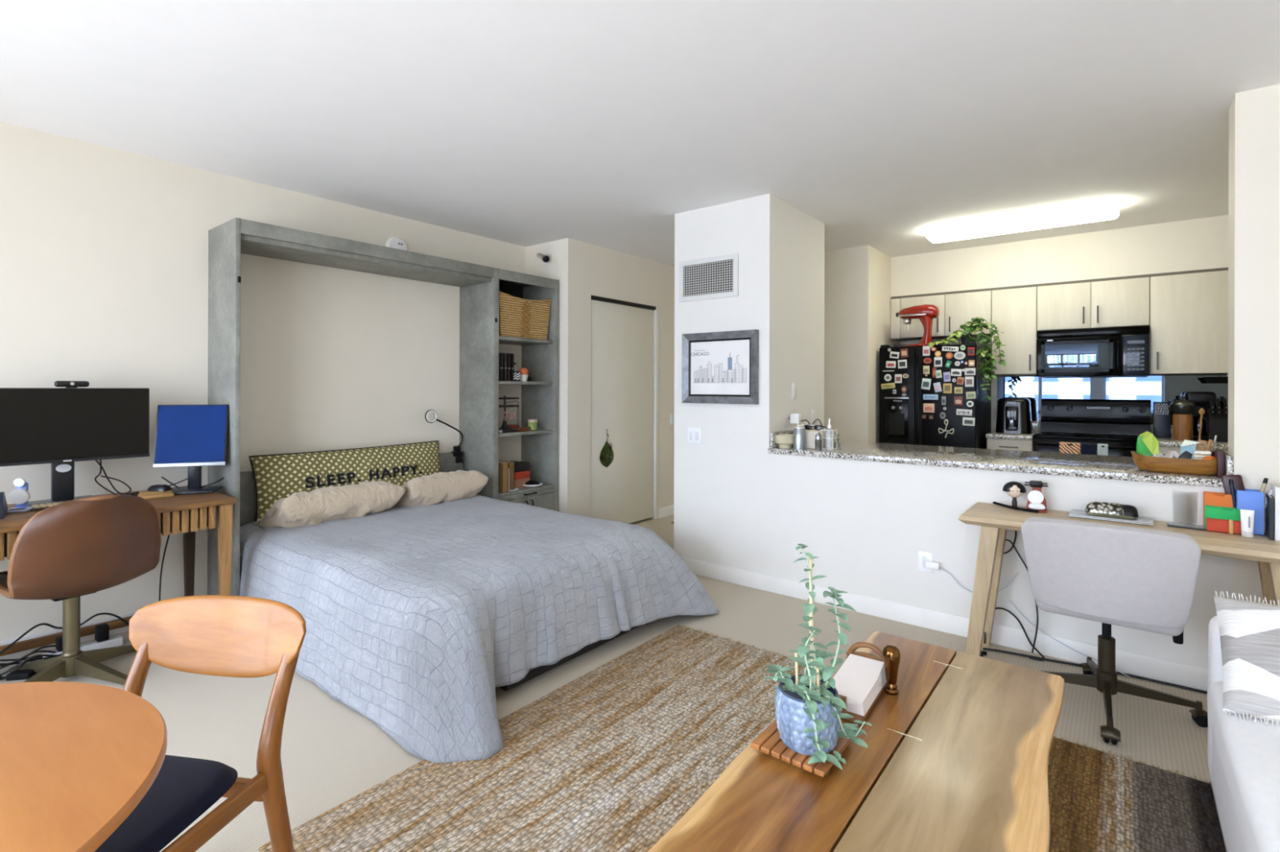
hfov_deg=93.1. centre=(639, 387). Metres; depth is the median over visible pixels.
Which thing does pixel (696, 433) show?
socket
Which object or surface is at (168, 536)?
cable
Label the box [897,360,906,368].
magnet
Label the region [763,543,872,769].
potted plant
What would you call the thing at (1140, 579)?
office chair
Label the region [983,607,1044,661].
cable
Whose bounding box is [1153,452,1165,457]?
snack packet
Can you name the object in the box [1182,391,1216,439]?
coffee maker
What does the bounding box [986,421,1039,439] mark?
countertop
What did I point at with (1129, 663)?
baseboard
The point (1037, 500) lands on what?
figurine
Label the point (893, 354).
magnet
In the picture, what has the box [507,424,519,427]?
box
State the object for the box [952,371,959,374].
print
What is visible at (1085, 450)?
kitchen towel
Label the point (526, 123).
ceiling
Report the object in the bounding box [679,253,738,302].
air vent
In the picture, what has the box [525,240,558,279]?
wall
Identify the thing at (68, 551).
swivel chair
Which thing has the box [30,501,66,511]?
keyboard
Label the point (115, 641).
power strip
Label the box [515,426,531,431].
wooden dish
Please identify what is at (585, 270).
wall
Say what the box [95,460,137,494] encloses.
cable
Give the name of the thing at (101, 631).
power adapter
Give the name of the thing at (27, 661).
cable
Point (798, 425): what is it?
cable
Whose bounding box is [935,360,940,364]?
print
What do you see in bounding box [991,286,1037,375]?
upper cabinet
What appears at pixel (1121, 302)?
upper cabinet
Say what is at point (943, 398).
magnet
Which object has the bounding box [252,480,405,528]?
pillow
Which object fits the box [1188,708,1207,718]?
hood
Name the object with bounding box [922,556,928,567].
socket
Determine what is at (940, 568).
cable
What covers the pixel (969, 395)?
print
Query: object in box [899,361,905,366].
print
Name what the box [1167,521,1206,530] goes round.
smartphone
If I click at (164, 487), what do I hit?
computer mouse
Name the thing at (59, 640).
power adapter
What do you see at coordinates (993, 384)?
wall
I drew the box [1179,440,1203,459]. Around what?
bag
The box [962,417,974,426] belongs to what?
magnet
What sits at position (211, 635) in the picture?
dining chair
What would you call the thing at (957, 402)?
print
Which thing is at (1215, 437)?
teaspoon
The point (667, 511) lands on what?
baseboard
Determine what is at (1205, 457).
fruit
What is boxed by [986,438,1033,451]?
base cabinet
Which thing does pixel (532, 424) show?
candle jar
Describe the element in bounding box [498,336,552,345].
shelf
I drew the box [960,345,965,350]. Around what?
magnet
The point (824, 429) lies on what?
rack
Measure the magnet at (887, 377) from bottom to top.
0.064 m
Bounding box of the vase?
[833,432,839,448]
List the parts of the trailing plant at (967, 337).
pot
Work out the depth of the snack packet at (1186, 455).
2.87 m
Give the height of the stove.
1.242 m
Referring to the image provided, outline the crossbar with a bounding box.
[982,648,1207,694]
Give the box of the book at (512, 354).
[511,353,514,381]
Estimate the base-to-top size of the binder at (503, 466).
0.240 m
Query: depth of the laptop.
2.80 m
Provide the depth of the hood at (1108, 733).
2.29 m
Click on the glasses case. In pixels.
(1102, 508)
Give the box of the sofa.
[1205,613,1279,851]
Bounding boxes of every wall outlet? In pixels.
[810,409,815,425]
[918,551,932,573]
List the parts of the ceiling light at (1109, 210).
plate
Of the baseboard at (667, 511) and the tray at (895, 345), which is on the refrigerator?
the tray at (895, 345)
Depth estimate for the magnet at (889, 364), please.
5.52 m
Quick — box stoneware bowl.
[774,434,793,448]
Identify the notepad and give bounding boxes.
[137,490,173,498]
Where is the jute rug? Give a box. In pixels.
[258,625,1225,851]
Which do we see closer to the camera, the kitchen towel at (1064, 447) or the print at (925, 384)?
the kitchen towel at (1064, 447)
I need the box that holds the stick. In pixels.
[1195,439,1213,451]
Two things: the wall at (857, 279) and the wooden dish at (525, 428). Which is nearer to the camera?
the wooden dish at (525, 428)
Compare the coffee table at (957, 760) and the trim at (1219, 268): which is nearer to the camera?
the coffee table at (957, 760)
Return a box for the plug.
[980,650,986,657]
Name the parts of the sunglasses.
frame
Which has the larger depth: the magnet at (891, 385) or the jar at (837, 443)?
the magnet at (891, 385)
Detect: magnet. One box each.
[880,382,895,389]
[884,373,891,381]
[885,360,895,368]
[889,351,899,358]
[894,374,902,382]
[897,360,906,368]
[900,348,907,357]
[901,386,906,392]
[902,373,908,377]
[920,377,931,390]
[922,346,929,355]
[923,357,931,364]
[923,365,929,373]
[923,394,937,399]
[923,403,934,413]
[932,367,936,377]
[933,356,942,367]
[933,382,942,392]
[934,351,941,356]
[935,369,942,377]
[937,419,954,438]
[939,412,946,418]
[941,396,946,404]
[942,346,958,351]
[942,383,951,393]
[943,372,951,382]
[945,352,952,359]
[945,360,951,368]
[951,368,961,376]
[954,351,965,359]
[954,386,962,393]
[954,396,963,406]
[955,408,972,416]
[956,377,964,385]
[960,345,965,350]
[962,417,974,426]
[964,368,975,375]
[964,376,973,386]
[965,391,976,399]
[966,400,973,407]
[967,347,974,355]
[968,360,974,366]
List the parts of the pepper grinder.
glass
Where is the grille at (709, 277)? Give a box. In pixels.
[683,258,733,297]
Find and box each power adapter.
[5,669,36,680]
[55,635,62,652]
[94,623,109,642]
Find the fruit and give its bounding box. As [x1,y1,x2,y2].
[1202,456,1216,459]
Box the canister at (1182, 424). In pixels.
[1172,413,1193,440]
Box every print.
[681,329,759,404]
[887,363,893,366]
[895,377,900,381]
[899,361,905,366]
[901,351,906,355]
[922,381,928,386]
[924,349,928,353]
[924,406,932,410]
[934,385,940,390]
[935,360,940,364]
[944,374,949,379]
[944,385,950,391]
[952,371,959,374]
[955,400,961,404]
[964,419,973,424]
[966,370,973,373]
[966,379,972,384]
[967,393,973,397]
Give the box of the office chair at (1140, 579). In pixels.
[1021,516,1207,745]
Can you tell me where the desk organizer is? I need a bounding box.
[1203,488,1264,535]
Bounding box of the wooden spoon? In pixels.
[1198,408,1204,439]
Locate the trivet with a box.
[751,719,850,777]
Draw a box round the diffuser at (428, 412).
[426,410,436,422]
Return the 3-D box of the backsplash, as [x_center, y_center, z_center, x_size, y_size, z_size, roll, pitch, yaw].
[4.140,0.096,5.082,2.003,0.411,0.030,0,0,39]
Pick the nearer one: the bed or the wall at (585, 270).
the bed
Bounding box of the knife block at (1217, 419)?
[1207,398,1227,442]
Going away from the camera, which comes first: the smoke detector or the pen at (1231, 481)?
the pen at (1231, 481)
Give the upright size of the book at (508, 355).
0.225 m
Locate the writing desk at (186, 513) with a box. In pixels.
[0,485,236,656]
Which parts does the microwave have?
door, handle, control panel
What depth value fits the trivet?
1.52 m
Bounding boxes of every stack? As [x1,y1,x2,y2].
[833,653,886,716]
[1193,450,1211,459]
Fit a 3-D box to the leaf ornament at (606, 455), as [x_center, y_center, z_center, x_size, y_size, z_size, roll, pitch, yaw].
[-0.306,0.562,5.654,0.013,0.360,0.199,0,0,39]
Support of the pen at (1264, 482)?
in the desk organizer
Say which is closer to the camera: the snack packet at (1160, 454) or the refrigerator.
the snack packet at (1160, 454)
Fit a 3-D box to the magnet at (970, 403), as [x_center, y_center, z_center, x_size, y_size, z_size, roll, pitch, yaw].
[2.788,0.135,5.123,0.051,0.052,0.009,0,0,39]
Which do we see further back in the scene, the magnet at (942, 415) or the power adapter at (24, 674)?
the magnet at (942, 415)
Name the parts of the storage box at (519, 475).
lid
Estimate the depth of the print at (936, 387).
5.28 m
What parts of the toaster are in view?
handle, drawer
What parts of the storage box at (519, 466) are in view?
lid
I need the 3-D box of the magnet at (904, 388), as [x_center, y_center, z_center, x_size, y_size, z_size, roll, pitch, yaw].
[2.374,0.011,5.452,0.045,0.058,0.009,0,0,39]
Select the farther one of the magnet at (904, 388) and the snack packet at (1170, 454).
the magnet at (904, 388)
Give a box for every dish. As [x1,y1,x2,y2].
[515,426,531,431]
[522,480,542,487]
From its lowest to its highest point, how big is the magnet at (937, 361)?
0.085 m
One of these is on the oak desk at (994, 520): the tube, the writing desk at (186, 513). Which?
the tube
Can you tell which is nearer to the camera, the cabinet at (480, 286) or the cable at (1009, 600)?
the cable at (1009, 600)
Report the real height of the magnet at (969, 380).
0.087 m
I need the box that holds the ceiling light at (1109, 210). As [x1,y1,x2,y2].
[925,200,1119,243]
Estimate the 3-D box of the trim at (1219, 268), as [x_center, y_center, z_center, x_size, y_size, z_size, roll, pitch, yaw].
[3.715,-0.886,5.221,2.850,0.020,0.345,0,0,39]
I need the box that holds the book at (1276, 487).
[1271,483,1279,541]
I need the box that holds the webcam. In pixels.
[53,381,89,387]
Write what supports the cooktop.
in the stove
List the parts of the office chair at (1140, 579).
leg, leg, leg, seat, stem, backrest, leg, lever, stem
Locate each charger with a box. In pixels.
[788,413,801,423]
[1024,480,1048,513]
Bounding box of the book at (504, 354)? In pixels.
[503,353,506,381]
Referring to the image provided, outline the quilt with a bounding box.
[239,494,719,763]
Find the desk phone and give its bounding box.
[0,491,8,519]
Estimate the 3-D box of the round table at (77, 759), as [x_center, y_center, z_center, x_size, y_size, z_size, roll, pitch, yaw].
[-1.213,0.977,0.780,0.953,0.740,0.953,0,0,39]
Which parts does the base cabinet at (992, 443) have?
handle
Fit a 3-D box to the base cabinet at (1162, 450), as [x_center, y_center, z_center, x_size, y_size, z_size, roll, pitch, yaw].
[4.384,0.898,4.488,0.878,0.928,0.635,0,0,39]
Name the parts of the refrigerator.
door, handle, handle, door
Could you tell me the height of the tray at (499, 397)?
0.015 m
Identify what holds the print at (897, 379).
attached to the magnet at (898, 378)
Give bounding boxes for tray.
[498,397,519,399]
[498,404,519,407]
[893,343,943,346]
[1086,511,1133,518]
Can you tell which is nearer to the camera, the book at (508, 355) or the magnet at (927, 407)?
the book at (508, 355)
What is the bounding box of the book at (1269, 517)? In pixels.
[1265,493,1274,540]
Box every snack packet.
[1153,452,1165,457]
[1164,450,1173,457]
[1164,450,1178,457]
[1177,450,1192,458]
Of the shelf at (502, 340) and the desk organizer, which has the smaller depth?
the desk organizer
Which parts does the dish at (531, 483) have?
dish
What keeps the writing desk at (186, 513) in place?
on the floor
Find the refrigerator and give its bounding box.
[879,341,991,448]
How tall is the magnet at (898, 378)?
0.079 m
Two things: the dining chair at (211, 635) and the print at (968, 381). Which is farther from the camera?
the print at (968, 381)
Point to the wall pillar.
(722, 482)
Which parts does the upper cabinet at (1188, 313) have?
handle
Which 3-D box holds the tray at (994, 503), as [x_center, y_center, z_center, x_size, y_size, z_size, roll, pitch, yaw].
[1.891,0.604,3.069,0.032,0.018,0.239,0,0,-24]
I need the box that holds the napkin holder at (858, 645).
[838,642,886,724]
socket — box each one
[84,641,93,644]
[689,431,693,439]
[695,431,698,440]
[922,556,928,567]
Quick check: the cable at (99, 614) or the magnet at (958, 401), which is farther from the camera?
the magnet at (958, 401)
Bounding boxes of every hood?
[1080,662,1092,671]
[1100,725,1120,742]
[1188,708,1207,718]
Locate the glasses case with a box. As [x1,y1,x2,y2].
[1084,502,1138,518]
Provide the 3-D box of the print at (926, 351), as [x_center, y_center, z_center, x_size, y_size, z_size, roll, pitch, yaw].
[2.518,-0.320,5.335,0.040,0.036,0.002,0,0,38]
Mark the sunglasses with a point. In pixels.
(807, 427)
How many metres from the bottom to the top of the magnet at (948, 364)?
0.066 m
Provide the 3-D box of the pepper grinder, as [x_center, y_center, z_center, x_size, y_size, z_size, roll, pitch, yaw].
[1.157,0.350,3.934,0.044,0.100,0.044,0,0,39]
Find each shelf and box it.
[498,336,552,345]
[498,381,552,384]
[498,428,552,436]
[498,483,555,497]
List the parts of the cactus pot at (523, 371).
pot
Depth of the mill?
1.84 m
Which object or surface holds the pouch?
in the desk organizer
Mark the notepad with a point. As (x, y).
(143, 494)
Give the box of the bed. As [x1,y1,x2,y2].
[499,622,651,691]
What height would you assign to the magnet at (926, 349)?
0.086 m
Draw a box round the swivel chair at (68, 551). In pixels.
[0,494,160,684]
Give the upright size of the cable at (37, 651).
0.095 m
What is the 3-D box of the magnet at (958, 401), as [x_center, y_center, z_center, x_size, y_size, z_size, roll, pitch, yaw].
[2.719,0.113,5.178,0.068,0.082,0.009,0,0,39]
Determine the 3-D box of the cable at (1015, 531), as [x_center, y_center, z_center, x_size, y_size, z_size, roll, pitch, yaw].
[1.952,0.990,3.116,0.058,0.672,0.186,0,0,-27]
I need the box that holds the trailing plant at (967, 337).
[928,317,1006,400]
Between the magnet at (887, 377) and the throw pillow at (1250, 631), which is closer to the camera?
the throw pillow at (1250, 631)
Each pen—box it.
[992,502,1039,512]
[1229,479,1235,507]
[1259,477,1268,492]
[1264,484,1274,510]
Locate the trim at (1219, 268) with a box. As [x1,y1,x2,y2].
[893,266,1228,298]
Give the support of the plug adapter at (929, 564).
attached to the wall outlet at (923, 557)
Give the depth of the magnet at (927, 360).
5.33 m
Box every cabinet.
[207,217,559,595]
[890,298,910,341]
[900,290,991,340]
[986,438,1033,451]
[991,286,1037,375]
[1037,276,1149,330]
[1149,270,1228,374]
[1159,446,1227,454]
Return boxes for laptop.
[1068,509,1154,526]
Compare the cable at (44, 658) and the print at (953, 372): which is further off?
the print at (953, 372)
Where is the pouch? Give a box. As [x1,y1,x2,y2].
[1221,474,1245,495]
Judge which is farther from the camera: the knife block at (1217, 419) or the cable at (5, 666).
the knife block at (1217, 419)
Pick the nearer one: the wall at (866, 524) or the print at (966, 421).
the wall at (866, 524)
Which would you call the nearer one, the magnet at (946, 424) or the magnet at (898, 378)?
the magnet at (946, 424)
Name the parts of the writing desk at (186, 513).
drawer, drawer, leg, leg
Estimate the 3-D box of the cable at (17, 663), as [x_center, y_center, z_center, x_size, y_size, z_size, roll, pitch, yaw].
[-3.063,1.310,2.788,0.044,0.045,0.542,0,0,43]
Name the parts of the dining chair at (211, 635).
leg, seat, rail, backrest, rail, leg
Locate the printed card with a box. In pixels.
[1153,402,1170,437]
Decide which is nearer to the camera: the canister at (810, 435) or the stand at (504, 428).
the canister at (810, 435)
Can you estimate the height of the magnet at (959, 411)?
0.058 m
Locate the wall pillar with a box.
[673,193,824,575]
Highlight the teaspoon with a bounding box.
[1211,435,1217,451]
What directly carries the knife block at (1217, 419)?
on the countertop at (1163, 442)
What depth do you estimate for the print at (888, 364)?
5.52 m
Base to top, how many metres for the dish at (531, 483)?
0.052 m
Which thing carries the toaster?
on the countertop at (1035, 424)
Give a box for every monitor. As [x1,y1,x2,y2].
[0,387,149,506]
[152,404,228,495]
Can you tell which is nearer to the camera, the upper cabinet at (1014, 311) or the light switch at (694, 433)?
the light switch at (694, 433)
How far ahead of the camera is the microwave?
4.94 m
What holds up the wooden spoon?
on the countertop at (1163, 442)
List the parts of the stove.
knob, knob, oven door, door handle, knob, knob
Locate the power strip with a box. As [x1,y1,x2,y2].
[41,635,123,660]
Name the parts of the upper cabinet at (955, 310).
door, handle, door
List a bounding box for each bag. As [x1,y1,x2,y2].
[1136,431,1159,456]
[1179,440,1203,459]
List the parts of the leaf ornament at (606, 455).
blade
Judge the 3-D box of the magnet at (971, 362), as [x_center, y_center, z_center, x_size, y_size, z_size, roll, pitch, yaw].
[2.797,-0.208,5.116,0.045,0.052,0.009,0,0,39]
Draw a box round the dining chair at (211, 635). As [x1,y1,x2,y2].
[94,595,306,851]
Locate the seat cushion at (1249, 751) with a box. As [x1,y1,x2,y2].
[1209,682,1279,851]
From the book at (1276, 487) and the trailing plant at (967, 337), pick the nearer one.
the book at (1276, 487)
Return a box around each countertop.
[767,426,1233,488]
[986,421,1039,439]
[1155,425,1227,449]
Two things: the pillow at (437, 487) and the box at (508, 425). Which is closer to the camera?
the pillow at (437, 487)
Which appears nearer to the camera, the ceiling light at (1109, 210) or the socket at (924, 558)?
the socket at (924, 558)
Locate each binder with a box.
[498,460,514,490]
[498,461,508,493]
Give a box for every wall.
[0,121,525,641]
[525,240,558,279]
[558,238,674,518]
[768,84,1279,668]
[823,244,900,442]
[890,214,1228,297]
[900,337,1209,434]
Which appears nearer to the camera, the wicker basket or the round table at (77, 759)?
the round table at (77, 759)
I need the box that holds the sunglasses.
[804,424,826,430]
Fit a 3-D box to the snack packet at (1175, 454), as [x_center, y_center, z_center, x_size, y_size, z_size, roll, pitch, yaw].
[2.554,0.333,2.913,0.029,0.063,0.066,0,0,-25]
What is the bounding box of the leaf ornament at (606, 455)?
[600,429,613,467]
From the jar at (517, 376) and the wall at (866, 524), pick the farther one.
the jar at (517, 376)
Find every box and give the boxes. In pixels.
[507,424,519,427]
[511,461,529,472]
[514,471,529,479]
[514,477,529,488]
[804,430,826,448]
[1214,449,1225,478]
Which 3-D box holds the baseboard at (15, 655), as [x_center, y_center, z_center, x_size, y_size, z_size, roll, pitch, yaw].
[-3.525,1.290,2.469,0.014,0.100,2.980,0,0,39]
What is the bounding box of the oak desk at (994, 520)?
[958,502,1279,656]
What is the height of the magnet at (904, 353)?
0.080 m
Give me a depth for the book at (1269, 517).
2.46 m
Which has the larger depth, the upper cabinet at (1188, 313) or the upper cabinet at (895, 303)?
the upper cabinet at (895, 303)
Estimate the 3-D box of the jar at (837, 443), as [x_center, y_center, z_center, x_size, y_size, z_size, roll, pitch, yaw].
[1.314,0.380,4.040,0.040,0.040,0.040,0,0,38]
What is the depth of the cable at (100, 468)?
3.19 m
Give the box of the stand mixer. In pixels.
[895,304,939,347]
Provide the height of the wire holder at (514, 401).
0.254 m
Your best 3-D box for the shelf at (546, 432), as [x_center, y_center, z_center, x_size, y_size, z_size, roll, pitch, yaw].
[-1.106,0.377,5.169,0.395,0.026,0.610,0,0,38]
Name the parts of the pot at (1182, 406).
pot, lid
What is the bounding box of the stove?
[1032,399,1151,457]
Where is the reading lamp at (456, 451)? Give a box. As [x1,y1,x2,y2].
[424,409,463,462]
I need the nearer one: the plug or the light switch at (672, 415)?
the plug
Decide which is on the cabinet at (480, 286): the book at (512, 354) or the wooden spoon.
the book at (512, 354)
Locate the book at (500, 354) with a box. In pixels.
[498,352,503,381]
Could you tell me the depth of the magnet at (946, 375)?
5.23 m
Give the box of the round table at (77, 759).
[0,681,167,851]
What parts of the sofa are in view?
arm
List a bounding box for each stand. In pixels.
[7,477,33,513]
[498,395,519,432]
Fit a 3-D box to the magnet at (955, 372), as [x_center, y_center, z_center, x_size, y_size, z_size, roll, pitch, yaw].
[2.705,-0.132,5.189,0.086,0.065,0.009,0,0,39]
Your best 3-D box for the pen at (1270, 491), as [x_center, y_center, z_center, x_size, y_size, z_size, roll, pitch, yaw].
[2.624,0.485,2.545,0.071,0.166,0.015,0,0,39]
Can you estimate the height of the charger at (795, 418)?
0.070 m
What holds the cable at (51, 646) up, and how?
on the floor
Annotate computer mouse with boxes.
[146,484,172,491]
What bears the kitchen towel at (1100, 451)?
hanging from the stove
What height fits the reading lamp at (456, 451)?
0.437 m
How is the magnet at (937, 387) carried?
attached to the refrigerator
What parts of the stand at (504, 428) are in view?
post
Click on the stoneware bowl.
(784, 441)
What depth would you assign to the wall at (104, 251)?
3.57 m
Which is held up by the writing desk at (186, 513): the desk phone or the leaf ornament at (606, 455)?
the desk phone
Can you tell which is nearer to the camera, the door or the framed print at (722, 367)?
the framed print at (722, 367)
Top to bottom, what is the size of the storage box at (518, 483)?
0.074 m
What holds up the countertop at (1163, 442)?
on the base cabinet at (1162, 450)
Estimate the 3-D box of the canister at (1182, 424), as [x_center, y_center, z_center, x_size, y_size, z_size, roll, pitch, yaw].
[4.188,0.301,4.680,0.120,0.196,0.120,0,0,39]
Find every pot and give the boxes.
[519,368,532,381]
[1165,396,1199,414]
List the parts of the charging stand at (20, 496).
post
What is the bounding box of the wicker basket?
[498,291,551,340]
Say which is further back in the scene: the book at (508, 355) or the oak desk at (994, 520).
the book at (508, 355)
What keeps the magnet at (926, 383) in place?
attached to the refrigerator
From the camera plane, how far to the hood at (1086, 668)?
2.83 m
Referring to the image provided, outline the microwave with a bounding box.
[1036,325,1149,377]
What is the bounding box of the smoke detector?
[385,236,407,250]
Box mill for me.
[882,644,900,695]
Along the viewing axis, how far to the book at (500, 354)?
4.86 m
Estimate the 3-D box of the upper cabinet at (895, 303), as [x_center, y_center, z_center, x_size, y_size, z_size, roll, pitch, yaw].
[2.616,-0.681,6.089,0.090,0.396,0.354,0,0,39]
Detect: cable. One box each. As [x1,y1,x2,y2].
[0,613,128,654]
[0,644,57,665]
[0,654,56,675]
[0,654,57,679]
[0,656,43,669]
[0,658,17,662]
[0,660,35,666]
[1,650,56,666]
[5,657,50,671]
[94,459,131,494]
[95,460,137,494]
[126,478,187,494]
[159,532,170,601]
[161,476,224,488]
[796,423,814,430]
[800,418,822,426]
[939,568,1018,593]
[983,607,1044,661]
[1003,530,1038,653]
[1008,600,1129,677]
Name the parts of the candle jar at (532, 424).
lid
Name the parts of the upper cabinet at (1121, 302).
door, handle, handle, door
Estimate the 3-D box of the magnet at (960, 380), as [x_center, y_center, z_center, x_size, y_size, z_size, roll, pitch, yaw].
[2.730,-0.059,5.169,0.058,0.069,0.009,0,0,39]
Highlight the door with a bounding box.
[590,295,659,523]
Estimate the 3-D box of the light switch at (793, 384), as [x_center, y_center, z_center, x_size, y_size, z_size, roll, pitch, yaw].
[1.104,0.023,4.335,0.010,0.118,0.075,0,0,39]
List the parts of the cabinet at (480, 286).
panel, headboard, light rail, panel, panel, panel, door, drawer, pull, panel, door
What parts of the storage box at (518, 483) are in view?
lid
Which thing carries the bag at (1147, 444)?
in the trough
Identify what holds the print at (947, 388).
attached to the magnet at (947, 388)
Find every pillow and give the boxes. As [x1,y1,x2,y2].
[248,440,441,523]
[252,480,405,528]
[395,470,488,506]
[1213,591,1279,727]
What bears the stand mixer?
on the refrigerator
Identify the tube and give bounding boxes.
[1240,509,1254,537]
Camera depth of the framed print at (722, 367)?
4.25 m
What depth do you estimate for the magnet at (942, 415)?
5.25 m
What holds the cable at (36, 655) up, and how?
on the floor
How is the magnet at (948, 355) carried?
attached to the refrigerator
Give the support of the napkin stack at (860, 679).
in the napkin holder at (858, 645)
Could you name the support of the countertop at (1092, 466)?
on the wall at (866, 524)
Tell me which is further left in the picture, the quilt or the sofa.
the quilt
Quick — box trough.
[1130,451,1217,475]
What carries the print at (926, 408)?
attached to the magnet at (927, 407)
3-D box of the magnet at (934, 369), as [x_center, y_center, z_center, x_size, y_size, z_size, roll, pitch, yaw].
[2.571,-0.135,5.296,0.033,0.089,0.009,0,0,39]
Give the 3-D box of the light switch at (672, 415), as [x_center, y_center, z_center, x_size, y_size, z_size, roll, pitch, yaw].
[0.346,0.331,6.458,0.010,0.118,0.075,0,0,39]
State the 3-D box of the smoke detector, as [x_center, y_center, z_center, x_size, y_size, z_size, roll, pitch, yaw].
[-1.826,-1.055,4.573,0.042,0.170,0.170,0,0,39]
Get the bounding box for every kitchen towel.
[1059,441,1080,453]
[1080,443,1096,454]
[1097,444,1108,455]
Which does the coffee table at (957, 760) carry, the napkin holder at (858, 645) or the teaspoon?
the napkin holder at (858, 645)
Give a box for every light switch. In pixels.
[670,413,674,424]
[688,427,701,444]
[791,382,796,399]
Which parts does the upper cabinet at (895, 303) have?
door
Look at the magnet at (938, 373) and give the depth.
5.27 m
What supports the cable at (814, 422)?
attached to the charger at (795, 418)
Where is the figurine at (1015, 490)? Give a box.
[1002,481,1026,507]
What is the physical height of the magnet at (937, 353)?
0.052 m
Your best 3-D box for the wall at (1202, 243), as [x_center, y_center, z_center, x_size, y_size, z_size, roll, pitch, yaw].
[3.708,-1.091,5.231,2.874,0.390,0.340,0,0,39]
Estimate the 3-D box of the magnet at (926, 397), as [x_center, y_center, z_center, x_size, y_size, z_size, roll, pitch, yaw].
[2.547,0.080,5.316,0.121,0.047,0.008,0,0,39]
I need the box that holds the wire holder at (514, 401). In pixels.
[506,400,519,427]
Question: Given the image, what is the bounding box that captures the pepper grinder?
[814,434,822,449]
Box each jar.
[513,370,520,381]
[527,419,537,431]
[834,441,839,448]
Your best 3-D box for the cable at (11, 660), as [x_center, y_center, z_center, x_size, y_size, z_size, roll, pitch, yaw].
[-3.084,1.311,2.808,0.048,0.044,0.543,0,0,41]
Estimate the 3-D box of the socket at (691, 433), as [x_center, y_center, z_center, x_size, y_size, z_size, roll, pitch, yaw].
[0.375,0.348,4.412,0.028,0.060,0.004,0,0,38]
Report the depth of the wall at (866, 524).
3.06 m
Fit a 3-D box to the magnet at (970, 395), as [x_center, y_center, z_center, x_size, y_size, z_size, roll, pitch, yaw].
[2.793,0.062,5.119,0.076,0.065,0.009,0,0,39]
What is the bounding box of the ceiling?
[0,0,1279,266]
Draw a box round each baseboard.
[0,610,137,662]
[658,505,674,518]
[680,556,1206,691]
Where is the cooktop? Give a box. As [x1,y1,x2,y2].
[1032,431,1137,442]
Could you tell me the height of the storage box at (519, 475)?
0.059 m
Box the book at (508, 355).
[506,353,511,381]
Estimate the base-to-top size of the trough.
0.088 m
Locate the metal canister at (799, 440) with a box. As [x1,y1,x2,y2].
[793,426,805,448]
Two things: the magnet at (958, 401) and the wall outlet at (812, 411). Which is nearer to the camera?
the wall outlet at (812, 411)
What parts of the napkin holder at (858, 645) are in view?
plate, handle, plate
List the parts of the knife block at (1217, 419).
knife handle, knife handle, knife handle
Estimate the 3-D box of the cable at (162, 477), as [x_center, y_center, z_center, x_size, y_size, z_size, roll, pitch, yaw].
[-2.489,0.530,3.392,0.326,0.081,0.046,0,0,-6]
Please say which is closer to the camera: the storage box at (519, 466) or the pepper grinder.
the pepper grinder
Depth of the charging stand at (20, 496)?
2.81 m
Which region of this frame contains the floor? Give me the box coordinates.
[0,514,1226,851]
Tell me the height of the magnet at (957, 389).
0.056 m
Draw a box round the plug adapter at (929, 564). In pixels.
[925,560,940,570]
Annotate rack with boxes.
[820,428,836,449]
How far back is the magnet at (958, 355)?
5.17 m
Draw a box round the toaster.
[995,397,1032,434]
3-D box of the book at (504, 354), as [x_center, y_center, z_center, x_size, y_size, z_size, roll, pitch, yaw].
[-1.150,-0.168,4.946,0.171,0.225,0.032,0,0,39]
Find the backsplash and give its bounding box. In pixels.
[996,373,1227,425]
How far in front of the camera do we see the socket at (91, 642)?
3.07 m
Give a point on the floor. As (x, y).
(331, 753)
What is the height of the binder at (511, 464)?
0.235 m
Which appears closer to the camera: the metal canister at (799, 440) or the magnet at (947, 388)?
the metal canister at (799, 440)
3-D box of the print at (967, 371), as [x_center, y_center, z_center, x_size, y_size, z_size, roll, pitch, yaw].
[2.787,-0.134,5.120,0.056,0.026,0.002,0,0,38]
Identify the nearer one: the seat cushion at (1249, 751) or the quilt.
the seat cushion at (1249, 751)
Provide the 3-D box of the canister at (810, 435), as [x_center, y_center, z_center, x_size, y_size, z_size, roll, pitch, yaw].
[1.161,0.341,4.031,0.132,0.118,0.103,0,0,32]
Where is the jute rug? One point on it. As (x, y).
(611, 759)
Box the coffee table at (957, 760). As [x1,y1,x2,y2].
[647,631,1064,851]
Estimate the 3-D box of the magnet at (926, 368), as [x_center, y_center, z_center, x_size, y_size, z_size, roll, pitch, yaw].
[2.520,-0.159,5.337,0.052,0.072,0.009,0,0,39]
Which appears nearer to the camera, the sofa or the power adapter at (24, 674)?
the sofa

